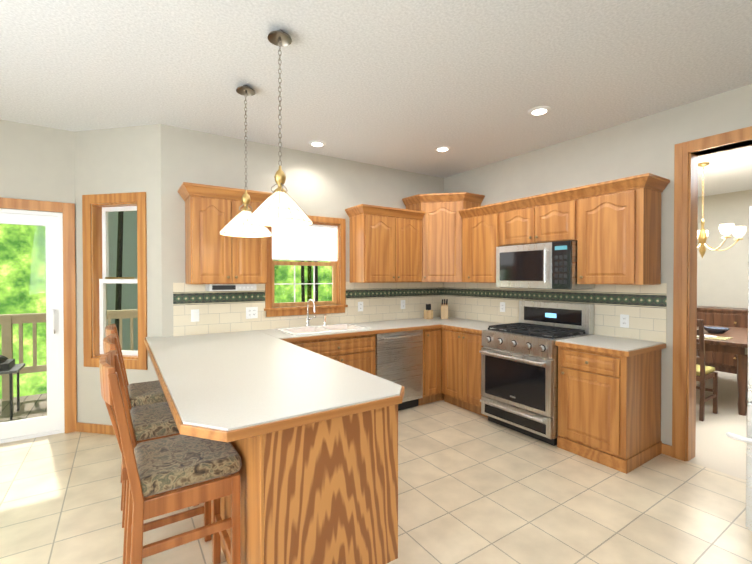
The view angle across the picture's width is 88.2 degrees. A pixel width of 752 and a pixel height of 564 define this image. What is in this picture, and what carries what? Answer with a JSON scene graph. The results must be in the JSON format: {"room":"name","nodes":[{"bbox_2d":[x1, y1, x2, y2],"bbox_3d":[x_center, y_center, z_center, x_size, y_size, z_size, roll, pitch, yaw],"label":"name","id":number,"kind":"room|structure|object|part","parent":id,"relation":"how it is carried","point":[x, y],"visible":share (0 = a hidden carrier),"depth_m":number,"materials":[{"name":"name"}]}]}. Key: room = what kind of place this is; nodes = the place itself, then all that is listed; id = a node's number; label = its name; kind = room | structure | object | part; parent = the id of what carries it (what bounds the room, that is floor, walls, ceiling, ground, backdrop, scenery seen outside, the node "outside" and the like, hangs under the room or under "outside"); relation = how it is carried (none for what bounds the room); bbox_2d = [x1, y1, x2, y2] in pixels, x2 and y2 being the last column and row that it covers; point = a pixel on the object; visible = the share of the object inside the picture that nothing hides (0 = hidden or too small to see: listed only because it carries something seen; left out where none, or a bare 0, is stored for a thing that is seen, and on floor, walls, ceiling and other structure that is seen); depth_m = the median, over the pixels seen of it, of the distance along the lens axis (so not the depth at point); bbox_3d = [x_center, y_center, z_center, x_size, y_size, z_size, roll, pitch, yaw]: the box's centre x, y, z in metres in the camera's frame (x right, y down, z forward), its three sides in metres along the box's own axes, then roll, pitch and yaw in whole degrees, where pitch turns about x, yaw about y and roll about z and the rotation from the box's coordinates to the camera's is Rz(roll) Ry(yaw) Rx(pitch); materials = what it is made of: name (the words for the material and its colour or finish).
{"room":"kitchen","nodes":[
{"label":"kitchen","id":0,"kind":"room"},
{"bbox_2d":[0,120,76,379],"bbox_3d":[-3.813,0.007,3.055,2.606,2.800,0.150,0,1,-33],"label":"wall","id":1,"kind":"structure","parent":0,"point":[37,163],"depth_m":3.47,"materials":[{"name":"paint"}]},
{"bbox_2d":[0,209,64,443],"bbox_3d":[-3.677,0.386,3.125,1.822,2.036,0.172,0,1,-33],"label":"sliding door","id":2,"kind":"structure","parent":1,"relation":"in","point":[51,422],"depth_m":3.55,"materials":[{"name":"white plastic"}]},
{"bbox_2d":[0,197,76,432],"bbox_3d":[-3.642,0.342,3.072,2.006,2.130,0.018,0,1,-33],"label":"door frame","id":3,"kind":"structure","parent":1,"relation":"attached to","point":[69,315],"depth_m":3.59,"materials":[{"name":"brown wood"}]},
{"bbox_2d":[74,124,161,424],"bbox_3d":[-2.342,0.001,3.610,0.925,2.800,0.150,0,1,12],"label":"wall","id":4,"kind":"structure","parent":0,"point":[119,160],"depth_m":3.52,"materials":[{"name":"paint"}]},
{"bbox_2d":[76,422,114,434],"bbox_3d":[-2.359,1.359,3.545,0.662,0.085,0.662,0,1,-33],"label":"baseboard","id":5,"kind":"structure","parent":4,"relation":"attached to","point":[109,430],"depth_m":3.59,"materials":[{"name":"brown wood"}]},
{"bbox_2d":[82,192,146,369],"bbox_3d":[-2.371,-0.009,3.596,0.675,1.590,0.148,0,1,12],"label":"window","id":6,"kind":"structure","parent":4,"relation":"in","point":[92,251],"depth_m":3.58,"materials":[{"name":"brown wood"}]},
{"bbox_3d":[-2.365,-0.014,3.622,0.479,1.386,0.085,0,1,12],"label":"narrow window sashes","id":7,"kind":"part","parent":6,"relation":"part of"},
{"bbox_2d":[161,124,443,336],"bbox_3d":[-0.468,-0.009,4.485,3.544,2.800,0.150,0,1,-33],"label":"wall","id":8,"kind":"structure","parent":0,"point":[314,184],"depth_m":3.92,"materials":[{"name":"paint"}]},
{"bbox_2d":[182,182,269,283],"bbox_3d":[-1.372,-0.405,3.580,0.660,0.843,0.340,0,1,-33],"label":"upper cabinet","id":9,"kind":"object","parent":8,"relation":"attached to","point":[211,257],"depth_m":3.39,"materials":[{"name":"brown wood"}]},
{"bbox_2d":[205,284,256,290],"bbox_3d":[-1.351,0.048,3.614,0.410,0.061,0.227,0,1,-33],"label":"radio","id":10,"kind":"object","parent":9,"relation":"attached to","point":[227,287],"visible":0.9,"depth_m":3.52,"materials":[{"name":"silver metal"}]},
{"bbox_2d":[264,215,347,316],"bbox_3d":[-0.768,-0.184,4.245,0.960,1.075,0.175,0,1,-33],"label":"window","id":11,"kind":"structure","parent":8,"relation":"in","point":[340,305],"depth_m":4.31,"materials":[{"name":"brown wood"}]},
{"bbox_3d":[-0.797,-0.191,4.287,0.774,0.906,0.063,0,1,-33],"label":"kitchen window sashes","id":12,"kind":"part","parent":11,"relation":"part of","materials":[{"name":"wood"}]},
{"bbox_2d":[272,224,337,261],"bbox_3d":[-0.764,-0.436,4.236,0.760,0.408,0.036,0,1,-33],"label":"blinds","id":13,"kind":"object","parent":11,"relation":"attached to","point":[315,242],"visible":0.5,"depth_m":4.23,"materials":[{"name":"white fabric"}]},
{"bbox_2d":[173,282,444,335],"bbox_3d":[-0.450,0.239,4.407,3.304,0.485,0.005,0,1,-33],"label":"tile backsplash","id":14,"kind":"structure","parent":8,"relation":"attached to","point":[219,311],"depth_m":4.04,"materials":[{"name":"beige tile"}]},
{"bbox_2d":[191,309,198,321],"bbox_3d":[-1.673,0.311,3.589,0.070,0.114,0.009,0,1,-33],"label":"light switch","id":15,"kind":"object","parent":14,"relation":"attached to","point":[194,315],"visible":1,"depth_m":3.59,"materials":[{"name":"white plastic"}]},
{"bbox_2d":[246,307,257,318],"bbox_3d":[-1.240,0.307,3.876,0.115,0.114,0.009,0,1,-33],"label":"electrical outlet","id":16,"kind":"object","parent":14,"relation":"attached to","point":[251,312],"visible":1,"depth_m":3.87,"materials":[{"name":"white plastic"}]},
{"bbox_2d":[358,302,362,311],"bbox_3d":[-0.181,0.290,4.576,0.070,0.114,0.009,0,1,-33],"label":"electrical outlet","id":17,"kind":"object","parent":14,"relation":"attached to","point":[360,306],"visible":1,"depth_m":4.57,"materials":[{"name":"white plastic"}]},
{"bbox_2d":[401,300,404,308],"bbox_3d":[0.345,0.286,4.924,0.070,0.114,0.009,0,1,-33],"label":"electrical outlet","id":18,"kind":"object","parent":14,"relation":"attached to","point":[402,304],"visible":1,"depth_m":4.92,"materials":[{"name":"white plastic"}]},
{"bbox_2d":[346,205,421,282],"bbox_3d":[0.129,-0.416,4.573,0.820,0.843,0.340,0,1,-33],"label":"upper cabinet","id":19,"kind":"object","parent":8,"relation":"attached to","point":[385,243],"depth_m":4.39,"materials":[{"name":"brown wood"}]},
{"bbox_2d":[406,192,481,281],"bbox_3d":[0.832,-0.524,4.848,0.654,1.053,0.655,0,1,-33],"label":"upper cabinet","id":20,"kind":"object","parent":8,"relation":"attached to","point":[441,212],"depth_m":4.62,"materials":[{"name":"brown wood"}]},
{"bbox_2d":[0,400,751,563],"bbox_3d":[-0.390,1.475,1.431,6.504,0.100,6.665,0,1,-33],"label":"floor","id":21,"kind":"structure","parent":0,"point":[474,488],"depth_m":2.45,"materials":[{"name":"beige tile"}]},
{"bbox_2d":[105,324,179,510],"bbox_3d":[-1.548,0.851,2.657,0.499,1.120,0.424,0,1,-33],"label":"stool","id":22,"kind":"object","parent":21,"relation":"on","point":[145,393],"visible":0.15,"depth_m":2.53,"materials":[{"name":"brown wood"}]},
{"bbox_3d":[-1.498,0.758,2.689,0.380,0.074,0.414,0,1,-33],"label":"seat","id":23,"kind":"part","parent":22,"relation":"part of","materials":[{"name":"fabric"}]},
{"bbox_2d":[103,334,210,563],"bbox_3d":[-1.218,0.857,2.168,0.499,1.120,0.424,0,1,-33],"label":"stool","id":24,"kind":"object","parent":21,"relation":"on","point":[154,420],"visible":0.27,"depth_m":2.04,"materials":[{"name":"brown wood"}]},
{"bbox_3d":[-1.168,0.763,2.200,0.380,0.074,0.414,0,1,-33],"label":"seat","id":25,"kind":"part","parent":24,"relation":"part of","materials":[{"name":"fabric"}]},
{"bbox_2d":[99,350,240,563],"bbox_3d":[-0.883,0.862,1.671,0.499,1.120,0.424,0,1,-33],"label":"stool","id":26,"kind":"object","parent":21,"relation":"on","point":[166,475],"visible":0.94,"depth_m":1.55,"materials":[{"name":"brown wood"}]},
{"bbox_3d":[-0.833,0.769,1.702,0.380,0.074,0.414,0,1,-33],"label":"seat","id":27,"kind":"part","parent":26,"relation":"part of","materials":[{"name":"fabric"}]},
{"bbox_2d":[211,476,223,550],"bbox_3d":[-0.678,0.979,2.454,0.641,0.870,0.597,0,1,-33],"label":"base cabinet","id":28,"kind":"object","parent":21,"relation":"on","point":[222,498],"depth_m":2.06,"materials":[{"name":"brown wood"}]},
{"bbox_2d":[224,403,400,563],"bbox_3d":[-0.339,0.985,1.938,0.645,0.870,0.639,0,1,-33],"label":"base cabinet","id":29,"kind":"object","parent":21,"relation":"on","point":[321,493],"depth_m":1.65,"materials":[{"name":"brown wood"}]},
{"bbox_2d":[144,317,665,442],"bbox_3d":[0.141,0.514,3.309,3.520,0.043,2.716,0,1,-33],"label":"countertop","id":30,"kind":"structure","parent":29,"relation":"on","point":[232,387],"depth_m":2.36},
{"bbox_2d":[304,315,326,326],"bbox_3d":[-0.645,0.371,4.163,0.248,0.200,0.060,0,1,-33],"label":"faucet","id":31,"kind":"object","parent":30,"relation":"on","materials":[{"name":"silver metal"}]},
{"bbox_2d":[276,323,367,334],"bbox_3d":[-0.540,0.567,3.981,0.850,0.189,0.490,0,1,-33],"label":"sink","id":32,"kind":"object","parent":30,"relation":"in","point":[314,330],"depth_m":4.03,"materials":[{"name":"white ceramic"}]},
{"bbox_2d":[424,304,432,318],"bbox_3d":[0.673,0.378,4.973,0.090,0.189,0.080,0,1,-33],"label":"knife block","id":33,"kind":"object","parent":30,"relation":"on","point":[428,312],"visible":0.98,"depth_m":4.95,"materials":[{"name":"brown wood"}]},
{"bbox_2d":[441,299,447,318],"bbox_3d":[0.882,0.344,5.000,0.090,0.256,0.152,0,1,7],"label":"knife block","id":34,"kind":"object","parent":30,"relation":"on","point":[444,310],"visible":1,"depth_m":4.96,"materials":[{"name":"brown wood"}]},
{"bbox_2d":[376,330,422,410],"bbox_3d":[0.193,0.960,4.246,0.606,0.866,0.374,0,1,-33],"label":"dishwasher","id":35,"kind":"object","parent":21,"relation":"on","point":[399,358],"visible":0.58,"depth_m":4.16,"materials":[{"name":"silver metal"}]},
{"bbox_2d":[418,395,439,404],"bbox_3d":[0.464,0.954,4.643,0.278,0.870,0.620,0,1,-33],"label":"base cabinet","id":36,"kind":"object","parent":21,"relation":"on","point":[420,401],"depth_m":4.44,"materials":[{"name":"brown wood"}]},
{"bbox_2d":[440,323,499,417],"bbox_3d":[1.180,0.957,4.371,0.620,0.870,0.660,0,1,-33],"label":"base cabinet","id":37,"kind":"object","parent":21,"relation":"on","point":[468,400],"depth_m":4.20,"materials":[{"name":"brown wood"}]},
{"bbox_2d":[479,301,593,445],"bbox_3d":[1.514,0.804,3.736,0.744,1.190,0.758,0,1,-33],"label":"gas range","id":38,"kind":"object","parent":21,"relation":"on","point":[519,377],"visible":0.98,"depth_m":3.58,"materials":[{"name":"silver metal"}]},
{"bbox_2d":[557,351,661,473],"bbox_3d":[1.934,0.970,3.233,0.620,0.870,0.535,0,1,-33],"label":"base cabinet","id":39,"kind":"object","parent":21,"relation":"on","point":[609,410],"depth_m":3.01,"materials":[{"name":"brown wood"}]},
{"bbox_2d":[726,206,751,530],"bbox_3d":[2.567,0.488,2.000,0.903,1.860,0.948,0,1,-33],"label":"fridge","id":40,"kind":"object","parent":21,"relation":"on","point":[748,439],"visible":1,"depth_m":2.13,"materials":[{"name":"white metal"}]},
{"bbox_2d":[0,0,751,196],"bbox_3d":[1.471,-1.440,2.750,11.100,0.100,6.865,0,1,-33],"label":"ceiling","id":41,"kind":"structure","parent":0,"point":[407,85],"depth_m":2.54,"materials":[{"name":"white paint"}]},
{"bbox_2d":[220,85,271,237],"bbox_3d":[-0.925,-0.861,2.758,0.362,1.056,0.362,0,1,-33],"label":"pendant light","id":42,"kind":"object","parent":41,"relation":"hanging from","point":[237,225],"visible":0.94,"depth_m":2.73,"materials":[{"name":"white glass"}]},
{"bbox_2d":[246,30,312,226],"bbox_3d":[-0.533,-0.855,2.153,0.362,1.056,0.362,0,1,-33],"label":"pendant light","id":43,"kind":"object","parent":41,"relation":"hanging from","point":[279,206],"visible":1,"depth_m":2.13,"materials":[{"name":"white glass"}]},
{"bbox_2d":[309,140,325,146],"bbox_3d":[-0.594,-1.396,3.923,0.176,0.013,0.176,0,1,-33],"label":"recessed light","id":44,"kind":"object","parent":41,"relation":"in","point":[318,143],"visible":0.98,"depth_m":3.89,"materials":[{"name":"white plastic"}]},
{"bbox_2d":[434,146,450,150],"bbox_3d":[0.700,-1.398,4.079,0.176,0.013,0.176,0,1,-33],"label":"recessed light","id":45,"kind":"object","parent":41,"relation":"in","point":[442,148],"visible":1,"depth_m":4.04,"materials":[{"name":"white plastic"}]},
{"bbox_2d":[528,106,550,114],"bbox_3d":[1.328,-1.387,3.153,0.176,0.013,0.176,0,1,-33],"label":"recessed light","id":46,"kind":"object","parent":41,"relation":"in","point":[539,110],"visible":1,"depth_m":3.12,"materials":[{"name":"white plastic"}]},
{"bbox_2d":[697,162,745,257],"bbox_3d":[3.878,-0.846,4.648,0.777,1.130,0.748,0,1,-33],"label":"dining chandelier","id":47,"kind":"object","parent":41,"relation":"hanging from","point":[726,230],"visible":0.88,"depth_m":4.56,"materials":[{"name":"gold metal"}]},
{"bbox_2d":[444,84,751,445],"bbox_3d":[2.565,0.008,2.978,0.150,2.800,6.011,0,1,-33],"label":"wall","id":48,"kind":"structure","parent":0,"point":[642,145],"depth_m":3.32,"materials":[{"name":"paint"}]},
{"bbox_2d":[462,202,501,282],"bbox_3d":[1.297,-0.415,4.431,0.339,0.843,0.562,0,1,-33],"label":"upper cabinet","id":49,"kind":"object","parent":48,"relation":"attached to","point":[481,225],"depth_m":4.31,"materials":[{"name":"brown wood"}]},
{"bbox_2d":[502,187,577,245],"bbox_3d":[1.679,-0.602,3.853,0.339,0.456,0.820,0,1,-33],"label":"upper cabinet","id":50,"kind":"object","parent":48,"relation":"attached to","point":[547,217],"depth_m":3.69,"materials":[{"name":"brown wood"}]},
{"bbox_2d":[496,240,594,289],"bbox_3d":[1.627,-0.154,3.824,0.462,0.434,0.804,0,1,-33],"label":"over-the-range microwave","id":51,"kind":"object","parent":50,"relation":"attached to","point":[548,265],"visible":0.96,"depth_m":3.64,"materials":[{"name":"silver metal"}]},
{"bbox_2d":[445,282,666,342],"bbox_3d":[1.648,0.241,4.226,0.005,0.485,2.580,0,1,-33],"label":"tile backsplash","id":52,"kind":"structure","parent":48,"relation":"attached to","point":[644,307],"depth_m":3.61,"materials":[{"name":"beige tile"}]},
{"bbox_2d":[500,302,504,311],"bbox_3d":[1.465,0.291,4.489,0.009,0.114,0.070,0,1,-33],"label":"electrical outlet","id":53,"kind":"object","parent":52,"relation":"attached to","point":[502,306],"visible":1,"depth_m":4.49,"materials":[{"name":"white plastic"}]},
{"bbox_2d":[620,314,628,327],"bbox_3d":[2.182,0.343,3.405,0.009,0.114,0.070,0,1,-33],"label":"electrical outlet","id":54,"kind":"object","parent":52,"relation":"attached to","point":[624,321],"visible":1,"depth_m":3.40,"materials":[{"name":"white plastic"}]},
{"bbox_2d":[577,173,665,284],"bbox_3d":[2.048,-0.402,3.297,0.339,0.843,0.520,0,1,-33],"label":"upper cabinet","id":55,"kind":"object","parent":48,"relation":"attached to","point":[612,228],"depth_m":3.13,"materials":[{"name":"brown wood"}]},
{"bbox_2d":[672,126,751,460],"bbox_3d":[2.637,0.159,2.871,0.194,2.500,0.670,0,1,-33],"label":"door frame","id":56,"kind":"structure","parent":48,"relation":"attached to","point":[684,308],"depth_m":3.05,"materials":[{"name":"brown wood"}]},
{"bbox_2d":[697,190,751,307],"bbox_3d":[5.972,-0.025,5.886,0.150,2.800,5.800,0,1,-33],"label":"wall","id":57,"kind":"structure","parent":0,"point":[722,278],"depth_m":6.27,"materials":[{"name":"paint"}]},
{"label":"outside","id":58,"kind":"structure","parent":0,"visible":0},
{"bbox_2d":[0,393,46,422],"bbox_3d":[-4.516,1.577,3.948,6.600,0.120,2.085,0,1,-33],"label":"floor","id":59,"kind":"structure","parent":58,"point":[32,409],"depth_m":4.63,"materials":[{"name":"brown wood"}]},
{"bbox_2d":[0,355,24,420],"bbox_3d":[-4.278,1.161,4.272,0.560,0.705,0.440,0,1,-33],"label":"table","id":60,"kind":"object","parent":59,"relation":"on","point":[8,368],"depth_m":4.27,"materials":[{"name":"black metal"}]},
{"bbox_2d":[0,309,137,400],"bbox_3d":[-5.028,0.963,4.732,6.620,1.090,0.140,0,1,-33],"label":"deck railing","id":61,"kind":"object","parent":59,"relation":"on","point":[6,320],"depth_m":4.97,"materials":[{"name":"brown wood"}]},
{"bbox_2d":[106,211,137,350],"bbox_3d":[-9.231,0.274,14.954,4.100,8.000,0.300,0,1,-33],"label":"house","id":62,"kind":"structure","parent":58,"point":[129,239],"depth_m":14.64,"materials":[{"name":"grey"}]},
{"bbox_2d":[0,224,331,398],"bbox_3d":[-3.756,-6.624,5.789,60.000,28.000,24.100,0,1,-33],"label":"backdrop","id":63,"kind":"structure","parent":58,"point":[26,277],"depth_m":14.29,"materials":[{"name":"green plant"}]},
{"bbox_2d":[115,211,317,335],"bbox_3d":[-6.770,-1.676,10.458,11.072,12.004,5.952,0,1,-33],"label":"trees","id":64,"kind":"object","parent":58,"point":[119,249],"depth_m":12.31,"materials":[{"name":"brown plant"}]},
{"bbox_2d":[688,371,748,479],"bbox_3d":[4.118,1.439,4.675,4.596,0.100,5.800,0,1,-33],"label":"floor carpet","id":65,"kind":"object","parent":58,"point":[717,448],"depth_m":3.63,"materials":[{"name":"beige carpet"}]},
{"bbox_2d":[696,319,717,420],"bbox_3d":[3.316,0.884,4.162,0.472,1.020,0.435,0,1,-33],"label":"dining chair","id":66,"kind":"object","parent":65,"relation":"on","point":[704,373],"visible":0.4,"depth_m":3.90,"materials":[{"name":"brown wood"}]},
{"bbox_3d":[3.346,0.929,4.183,0.400,0.049,0.390,0,1,-33],"label":"seat","id":67,"kind":"part","parent":66,"relation":"part of","materials":[{"name":"fabric"}]},
{"bbox_2d":[696,306,747,373],"bbox_3d":[5.540,0.892,5.910,0.535,0.965,1.640,0,1,-33],"label":"dresser","id":68,"kind":"object","parent":65,"relation":"on","point":[726,317],"visible":0.25,"depth_m":5.90,"materials":[{"name":"brown wood"}]},
{"bbox_2d":[696,325,747,415],"bbox_3d":[4.255,1.007,4.821,1.700,0.760,1.000,0,1,-33],"label":"dining table","id":69,"kind":"object","parent":65,"relation":"on","point":[737,344],"visible":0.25,"depth_m":4.10,"materials":[{"name":"brown wood"}]},
{"bbox_2d":[697,335,731,339],"bbox_3d":[3.768,0.623,4.464,0.300,0.014,0.450,0,1,-33],"label":"placemat","id":70,"kind":"object","parent":69,"relation":"on","point":[705,336],"depth_m":4.36,"materials":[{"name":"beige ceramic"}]},
{"bbox_2d":[704,326,729,333],"bbox_3d":[4.172,0.594,4.761,0.265,0.065,0.265,1,1,45],"label":"bowl","id":71,"kind":"object","parent":69,"relation":"on","point":[715,330],"depth_m":4.71,"materials":[{"name":"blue ceramic"}]}
]}

